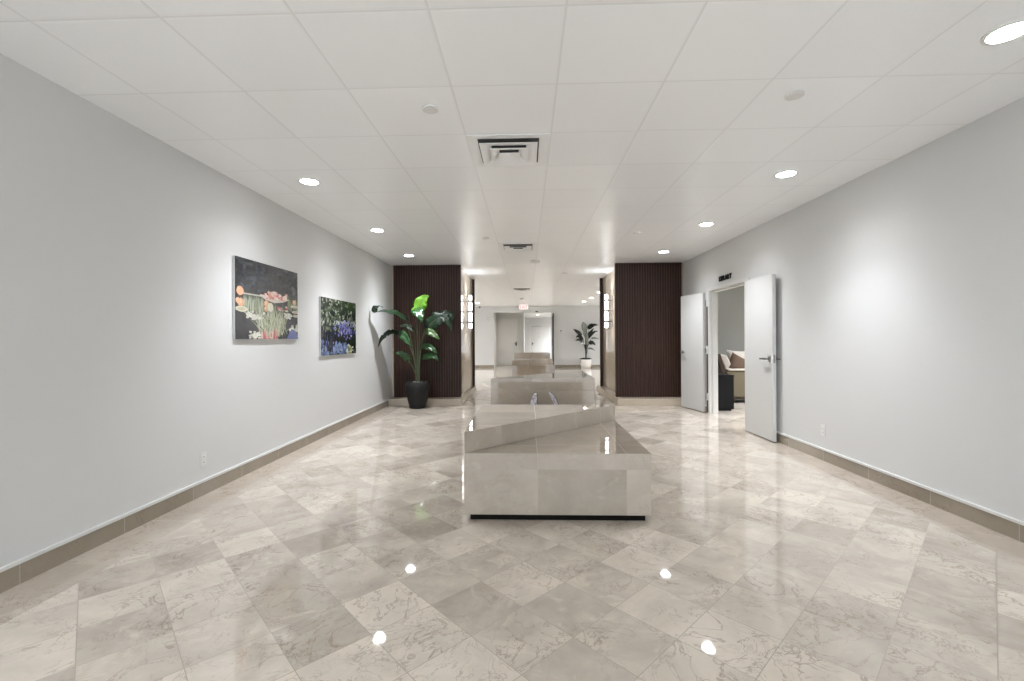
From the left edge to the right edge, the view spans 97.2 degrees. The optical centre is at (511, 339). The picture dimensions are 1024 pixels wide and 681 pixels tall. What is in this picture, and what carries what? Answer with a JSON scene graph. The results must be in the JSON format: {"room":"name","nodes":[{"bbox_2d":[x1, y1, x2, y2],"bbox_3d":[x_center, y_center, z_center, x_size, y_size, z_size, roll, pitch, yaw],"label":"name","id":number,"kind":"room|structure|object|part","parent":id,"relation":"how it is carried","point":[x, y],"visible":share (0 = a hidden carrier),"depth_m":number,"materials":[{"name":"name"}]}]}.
{"room":"lobby","nodes":[
{"label":"lobby","id":0,"kind":"room"},
{"bbox_2d":[0,53,391,566],"bbox_3d":[-2.618,-0.086,3.261,0.150,2.712,15.550,0,0,2],"label":"wall","id":1,"kind":"structure","parent":0,"point":[122,364],"depth_m":3.03,"materials":[{"name":"grey paint"}]},
{"bbox_2d":[0,399,388,592],"bbox_3d":[-2.566,1.208,2.034,0.020,0.124,13.100,0,0,2],"label":"baseboard","id":2,"kind":"structure","parent":1,"relation":"attached to","point":[19,571],"depth_m":3.07,"materials":[{"name":"stone"}]},
{"bbox_2d":[200,452,206,467],"bbox_3d":[-2.519,0.985,3.683,0.010,0.116,0.072,0,0,2],"label":"wall outlet","id":3,"kind":"object","parent":1,"relation":"attached to","point":[203,456],"visible":1,"depth_m":3.68,"materials":[{"name":"grey plastic"}]},
{"bbox_2d":[232,255,297,338],"bbox_3d":[-2.486,-0.378,4.617,0.026,0.754,1.110,0,0,2],"label":"picture","id":4,"kind":"object","parent":1,"relation":"attached to","point":[265,297],"visible":1,"depth_m":4.49,"materials":[{"name":"multicoloured"}]},
{"bbox_2d":[319,296,355,355],"bbox_3d":[-2.430,-0.166,6.345,0.026,0.760,1.178,0,0,2],"label":"picture","id":5,"kind":"object","parent":1,"relation":"attached to","point":[337,318],"visible":1,"depth_m":6.23,"materials":[{"name":"multicoloured"}]},
{"bbox_2d":[494,313,522,366],"bbox_3d":[-0.178,-0.023,20.866,1.385,2.560,1.660,0,0,2],"label":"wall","id":6,"kind":"structure","parent":0,"point":[519,316],"depth_m":21.60,"materials":[{"name":"grey paint"}]},
{"bbox_2d":[497,319,516,364],"bbox_3d":[-0.217,0.151,21.561,0.950,2.188,0.110,0,0,2],"label":"door","id":7,"kind":"structure","parent":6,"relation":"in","point":[507,328],"depth_m":21.58,"materials":[{"name":"grey paint"}]},
{"bbox_2d":[496,318,518,364],"bbox_3d":[-0.214,0.132,21.605,1.053,2.250,0.025,0,0,2],"label":"door frame","id":8,"kind":"structure","parent":6,"relation":"attached to","point":[496,318],"depth_m":21.59,"materials":[{"name":"grey paint"}]},
{"bbox_2d":[0,365,1023,680],"bbox_3d":[1.339,1.249,10.313,12.400,0.001,29.900,0,0,2],"label":"floor","id":9,"kind":"structure","parent":0,"point":[355,553],"depth_m":2.33,"materials":[{"name":"stone"}]},
{"bbox_2d":[405,380,428,408],"bbox_3d":[-1.739,1.019,8.300,0.434,0.493,0.434,0,0,2],"label":"plant pot","id":10,"kind":"object","parent":9,"relation":"on","point":[417,393],"visible":0.98,"depth_m":8.14,"materials":[{"name":"black ceramic"}]},
{"bbox_2d":[371,295,453,381],"bbox_3d":[-1.819,0.000,8.158,1.476,1.621,0.621,0,0,-27],"label":"plant","id":11,"kind":"object","parent":10,"relation":"in","point":[420,303],"visible":1,"depth_m":8.23,"materials":[{"name":"green plant"}]},
{"bbox_3d":[-1.852,0.233,8.299,0.200,1.153,0.029,0,0,-2],"label":"stem","id":12,"kind":"part","parent":11,"relation":"part of","materials":[{"name":"green plant"}]},
{"bbox_3d":[-1.868,0.368,8.231,0.257,0.876,0.037,0,0,-17],"label":"stem","id":13,"kind":"part","parent":11,"relation":"part of","materials":[{"name":"green plant"}]},
{"bbox_3d":[-1.779,0.332,8.328,0.064,0.957,0.024,0,0,22],"label":"stem","id":14,"kind":"part","parent":11,"relation":"part of","materials":[{"name":"green plant"}]},
{"bbox_3d":[-1.742,0.145,8.301,0.041,1.326,0.037,0,0,-13],"label":"stem","id":15,"kind":"part","parent":11,"relation":"part of","materials":[{"name":"green plant"}]},
{"bbox_3d":[-1.700,0.145,8.278,0.056,1.322,0.030,0,0,2],"label":"stem","id":16,"kind":"part","parent":11,"relation":"part of","materials":[{"name":"green plant"}]},
{"bbox_3d":[-1.658,0.324,8.254,0.130,0.965,0.038,0,0,20],"label":"stem","id":17,"kind":"part","parent":11,"relation":"part of","materials":[{"name":"green plant"}]},
{"bbox_2d":[388,265,475,405],"bbox_3d":[-1.628,-0.091,9.807,1.409,2.712,2.500,0,0,2],"label":"wall","id":18,"kind":"structure","parent":9,"relation":"on","point":[451,380],"depth_m":8.81,"materials":[{"name":"wood"}]},
{"bbox_2d":[466,295,471,328],"bbox_3d":[-0.932,-0.584,9.755,0.129,0.710,0.108,0,0,2],"label":"wall sconce","id":19,"kind":"object","parent":18,"relation":"attached to","point":[470,296],"visible":1,"depth_m":9.71,"materials":[{"name":"white glass"}]},
{"bbox_3d":[-0.897,-0.584,9.754,0.052,0.710,0.100,0,0,2],"label":"lamp shade","id":20,"kind":"part","parent":19,"relation":"part of","materials":[{"name":"white glass"}]},
{"bbox_2d":[514,352,549,358],"bbox_3d":[0.726,0.865,16.430,1.281,0.774,1.610,0,0,2],"label":"bench","id":21,"kind":"object","parent":9,"relation":"on","point":[522,355],"visible":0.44,"depth_m":15.96,"materials":[{"name":"beige"}]},
{"bbox_2d":[512,358,554,375],"bbox_3d":[0.664,0.944,14.086,1.279,0.617,1.280,0,0,2],"label":"bench","id":22,"kind":"object","parent":9,"relation":"on","point":[520,367],"visible":0.77,"depth_m":13.46,"materials":[{"name":"beige stone"}]},
{"bbox_2d":[491,371,594,404],"bbox_3d":[0.392,0.867,6.036,1.281,0.774,1.610,0,0,2],"label":"bench","id":23,"kind":"object","parent":9,"relation":"on","point":[572,387],"visible":0.49,"depth_m":5.56,"materials":[{"name":"beige"}]},
{"bbox_2d":[530,392,537,404],"bbox_3d":[0.259,0.719,5.382,0.106,0.181,0.064,0,0,2],"label":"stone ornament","id":24,"kind":"object","parent":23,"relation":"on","point":[534,399],"visible":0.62,"depth_m":5.36,"materials":[{"name":"grey stone"}]},
{"bbox_2d":[549,392,558,404],"bbox_3d":[0.505,0.718,5.375,0.131,0.182,0.064,0,0,2],"label":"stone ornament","id":25,"kind":"object","parent":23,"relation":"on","point":[553,397],"visible":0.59,"depth_m":5.35,"materials":[{"name":"grey stone"}]},
{"bbox_2d":[464,405,651,520],"bbox_3d":[0.332,0.946,3.731,1.279,0.617,1.280,0,0,2],"label":"bench","id":26,"kind":"object","parent":9,"relation":"on","point":[522,462],"visible":1,"depth_m":3.11,"materials":[{"name":"beige stone"}]},
{"bbox_2d":[580,359,590,367],"bbox_3d":[3.181,1.053,19.428,0.464,0.372,0.464,0,0,2],"label":"plant pot","id":27,"kind":"object","parent":9,"relation":"on","point":[585,363],"visible":0.95,"depth_m":19.23,"materials":[{"name":"white ceramic"}]},
{"bbox_2d":[573,322,597,358],"bbox_3d":[3.179,0.067,19.428,1.124,1.613,0.495,0,0,2],"label":"potted palm","id":28,"kind":"object","parent":27,"relation":"in","point":[587,335],"visible":1,"depth_m":19.39,"materials":[{"name":"green plant"}]},
{"bbox_2d":[597,262,682,405],"bbox_3d":[2.676,-0.115,9.669,1.329,2.712,2.500,0,0,2],"label":"wall","id":29,"kind":"structure","parent":9,"relation":"on","point":[640,355],"depth_m":8.67,"materials":[{"name":"wood"}]},
{"bbox_2d":[604,294,612,327],"bbox_3d":[2.069,-0.600,9.658,0.158,0.710,0.108,0,0,2],"label":"wall sconce","id":30,"kind":"object","parent":29,"relation":"attached to","point":[606,300],"visible":1,"depth_m":9.61,"materials":[{"name":"white glass"}]},
{"bbox_3d":[2.020,-0.600,9.660,0.052,0.710,0.100,0,0,2],"label":"lamp shade","id":31,"kind":"part","parent":30,"relation":"part of","materials":[{"name":"white glass"}]},
{"bbox_2d":[718,373,733,410],"bbox_3d":[3.638,0.929,7.982,0.380,0.615,0.460,0,0,2],"label":"side table","id":32,"kind":"object","parent":9,"relation":"on","point":[725,381],"visible":0.49,"depth_m":7.76,"materials":[{"name":"black wood"}]},
{"bbox_2d":[718,354,744,398],"bbox_3d":[4.611,0.756,9.132,1.297,0.950,0.970,0,0,2],"label":"armchair","id":33,"kind":"object","parent":9,"relation":"on","point":[723,361],"visible":0.24,"depth_m":8.67,"materials":[{"name":"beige fabric"}]},
{"bbox_2d":[721,354,731,368],"bbox_3d":[4.229,0.496,9.144,0.315,0.385,0.610,0,0,2],"label":"cushion","id":34,"kind":"object","parent":33,"relation":"on","point":[726,362],"depth_m":8.84,"materials":[{"name":"beige fabric"}]},
{"bbox_2d":[726,349,744,368],"bbox_3d":[4.600,0.451,9.187,0.490,0.481,0.192,0,0,-4],"label":"pillow","id":35,"kind":"object","parent":33,"relation":"on","point":[729,352],"visible":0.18,"depth_m":9.16,"materials":[{"name":"beige fabric"}]},
{"bbox_3d":[4.684,0.861,8.734,1.108,0.500,0.160,0,0,2],"label":"arm","id":36,"kind":"part","parent":33,"relation":"part of","materials":[{"name":"beige fabric"}]},
{"bbox_2d":[728,352,744,368],"bbox_3d":[4.452,0.492,8.922,0.486,0.482,0.174,0,0,-11],"label":"pillow","id":37,"kind":"object","parent":33,"relation":"on","point":[736,362],"visible":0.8,"depth_m":8.86,"materials":[{"name":"beige fabric"}]},
{"bbox_2d":[0,0,1023,305],"bbox_3d":[0.739,-1.500,7.690,11.400,0.080,24.620,0,0,2],"label":"ceiling","id":38,"kind":"structure","parent":0,"point":[662,119],"depth_m":2.73,"materials":[{"name":"tile"}]},
{"bbox_2d":[298,178,320,184],"bbox_3d":[-1.856,-1.442,4.131,0.188,0.008,0.188,0,0,2],"label":"recessed light","id":39,"kind":"object","parent":38,"relation":"in","point":[308,181],"visible":1,"depth_m":4.12,"materials":[{"name":"white plastic"}]},
{"bbox_2d":[370,228,384,231],"bbox_3d":[-1.787,-1.442,5.980,0.188,0.008,0.188,0,0,2],"label":"recessed light","id":40,"kind":"object","parent":38,"relation":"in","point":[372,229],"visible":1,"depth_m":5.98,"materials":[{"name":"white plastic"}]},
{"bbox_2d":[422,104,437,113],"bbox_3d":[-0.514,-1.446,2.838,0.100,0.014,0.100,0,0,2],"label":"sprinkler cover","id":41,"kind":"object","parent":38,"relation":"attached to","point":[430,109],"visible":1,"depth_m":2.83,"materials":[{"name":"white"}]},
{"bbox_2d":[466,133,548,166],"bbox_3d":[-0.021,-1.432,3.492,0.590,0.048,0.590,0,0,2],"label":"ceiling vent","id":42,"kind":"object","parent":38,"relation":"in","point":[487,150],"visible":1,"depth_m":3.42,"materials":[{"name":"white metal"}]},
{"bbox_2d":[498,243,536,251],"bbox_3d":[0.096,-1.433,7.135,0.590,0.048,0.590,0,0,2],"label":"ceiling vent","id":43,"kind":"object","parent":38,"relation":"in","point":[507,247],"visible":1,"depth_m":7.07,"materials":[{"name":"white metal"}]},
{"bbox_2d":[512,288,531,290],"bbox_3d":[0.291,-1.434,13.192,0.590,0.048,0.590,0,0,2],"label":"ceiling vent","id":44,"kind":"object","parent":38,"relation":"in","point":[513,289],"visible":1,"depth_m":13.11,"materials":[{"name":"white metal"}]},
{"bbox_2d":[519,304,527,308],"bbox_3d":[0.483,-1.345,18.695,0.360,0.227,0.057,0,0,2],"label":"exit sign","id":45,"kind":"object","parent":38,"relation":"hanging from","point":[521,306],"visible":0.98,"depth_m":18.67,"materials":[{"name":"white plastic"}]},
{"bbox_2d":[698,222,713,225],"bbox_3d":[2.478,-1.465,5.753,0.188,0.008,0.188,0,0,2],"label":"recessed light","id":46,"kind":"object","parent":38,"relation":"in","point":[704,223],"visible":1,"depth_m":5.75,"materials":[{"name":"white plastic"}]},
{"bbox_2d":[774,170,797,177],"bbox_3d":[2.432,-1.465,4.004,0.188,0.008,0.188,0,0,2],"label":"recessed light","id":47,"kind":"object","parent":38,"relation":"in","point":[787,173],"visible":1,"depth_m":3.99,"materials":[{"name":"white plastic"}]},
{"bbox_2d":[784,90,804,100],"bbox_3d":[1.690,-1.458,2.697,0.104,0.014,0.104,0,0,2],"label":"sprinkler cover","id":48,"kind":"object","parent":38,"relation":"attached to","point":[796,94],"visible":1,"depth_m":2.69,"materials":[{"name":"white"}]},
{"bbox_2d":[980,18,1023,45],"bbox_3d":[2.373,-1.465,2.155,0.188,0.008,0.188,0,0,2],"label":"recessed light","id":49,"kind":"object","parent":38,"relation":"in","point":[1007,32],"visible":1,"depth_m":2.16,"materials":[{"name":"white plastic"}]},
{"bbox_2d":[523,311,524,351],"bbox_3d":[0.599,0.003,22.542,0.060,2.500,5.300,0,0,2],"label":"wall","id":50,"kind":"structure","parent":0,"point":[523,311],"depth_m":19.89,"materials":[{"name":"grey paint"}]},
{"bbox_2d":[475,305,599,364],"bbox_3d":[1.140,-0.106,19.934,11.400,2.712,0.120,0,0,2],"label":"wall","id":51,"kind":"structure","parent":0,"point":[567,351],"depth_m":19.84,"materials":[{"name":"grey paint"}]},
{"bbox_2d":[475,365,599,367],"bbox_3d":[1.145,1.195,19.866,11.400,0.110,0.016,0,0,2],"label":"baseboard","id":52,"kind":"structure","parent":51,"relation":"attached to","point":[476,366],"depth_m":19.83,"materials":[{"name":"stone"}]},
{"bbox_2d":[552,313,553,363],"bbox_3d":[1.752,0.057,19.519,0.101,2.340,0.610,0,0,2],"label":"door","id":53,"kind":"structure","parent":51,"relation":"in","point":[552,313],"depth_m":19.21,"materials":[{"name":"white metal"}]},
{"bbox_2d":[524,313,550,317],"bbox_3d":[1.970,-1.225,22.508,2.695,0.060,5.080,0,0,2],"label":"ceiling","id":54,"kind":"structure","parent":0,"point":[527,315],"depth_m":22.75,"materials":[{"name":"grey paint"}]},
{"bbox_2d":[525,317,550,357],"bbox_3d":[1.976,-0.005,22.518,2.695,2.500,5.100,0,0,2],"label":"wall","id":55,"kind":"structure","parent":0,"point":[528,321],"depth_m":24.98,"materials":[{"name":"grey paint"}]},
{"bbox_2d":[529,324,549,351],"bbox_3d":[1.543,0.213,24.946,1.160,2.070,0.035,0,0,2],"label":"door frame","id":56,"kind":"structure","parent":55,"relation":"attached to","point":[529,324],"depth_m":24.95,"materials":[{"name":"grey paint"}]},
{"bbox_2d":[531,325,548,351],"bbox_3d":[1.542,0.243,24.897,1.000,1.990,0.113,0,0,2],"label":"door","id":57,"kind":"structure","parent":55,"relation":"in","point":[539,333],"depth_m":24.91,"materials":[{"name":"grey paint"}]},
{"bbox_2d":[718,286,744,354],"bbox_3d":[5.415,-0.073,7.430,4.051,2.600,6.000,0,0,2],"label":"wall","id":58,"kind":"structure","parent":0,"point":[731,327],"depth_m":10.34,"materials":[{"name":"grey paint"}]},
{"bbox_2d":[683,97,1023,521],"bbox_3d":[3.189,-0.117,3.074,0.120,2.712,15.550,0,0,2],"label":"wall","id":59,"kind":"structure","parent":0,"point":[900,285],"depth_m":3.52,"materials":[{"name":"grey paint"}]},
{"bbox_2d":[680,293,705,411],"bbox_3d":[3.182,0.223,7.936,0.168,2.008,0.680,0,0,-11],"label":"door","id":60,"kind":"structure","parent":59,"relation":"in","point":[693,349],"depth_m":7.88,"materials":[{"name":"grey paint"}]},
{"bbox_2d":[719,273,731,281],"bbox_3d":[3.237,-0.939,6.849,0.012,0.079,0.430,0,0,2],"label":"sign","id":61,"kind":"object","parent":59,"relation":"attached to","point":[721,278],"visible":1,"depth_m":6.87,"materials":[{"name":"black"}]},
{"bbox_2d":[706,277,748,413],"bbox_3d":[3.304,0.196,6.832,0.154,2.085,1.420,0,0,2],"label":"door frame","id":62,"kind":"structure","parent":59,"relation":"attached to","point":[712,292],"depth_m":7.45,"materials":[{"name":"grey paint"}]},
{"bbox_2d":[744,274,779,441],"bbox_3d":[3.133,0.223,5.728,0.142,2.008,0.732,0,0,1],"label":"door","id":63,"kind":"structure","parent":59,"relation":"in","point":[760,292],"depth_m":5.67,"materials":[{"name":"grey paint"}]},
{"bbox_3d":[3.088,0.237,5.516,0.063,0.075,0.157,0,0,1],"label":"handle","id":64,"kind":"part","parent":63,"relation":"part of","materials":[{"name":"silver metal"}]},
{"bbox_2d":[821,424,825,436],"bbox_3d":[3.179,0.934,4.611,0.010,0.116,0.072,0,0,2],"label":"wall outlet","id":65,"kind":"object","parent":59,"relation":"attached to","point":[823,427],"visible":1,"depth_m":4.60,"materials":[{"name":"grey plastic"}]},
{"bbox_2d":[777,431,1023,542],"bbox_3d":[3.050,1.177,0.708,0.020,0.124,10.810,0,0,2],"label":"baseboard","id":66,"kind":"structure","parent":59,"relation":"attached to","point":[1006,525],"depth_m":3.46,"materials":[{"name":"beige-brown stone tile"}]}
]}

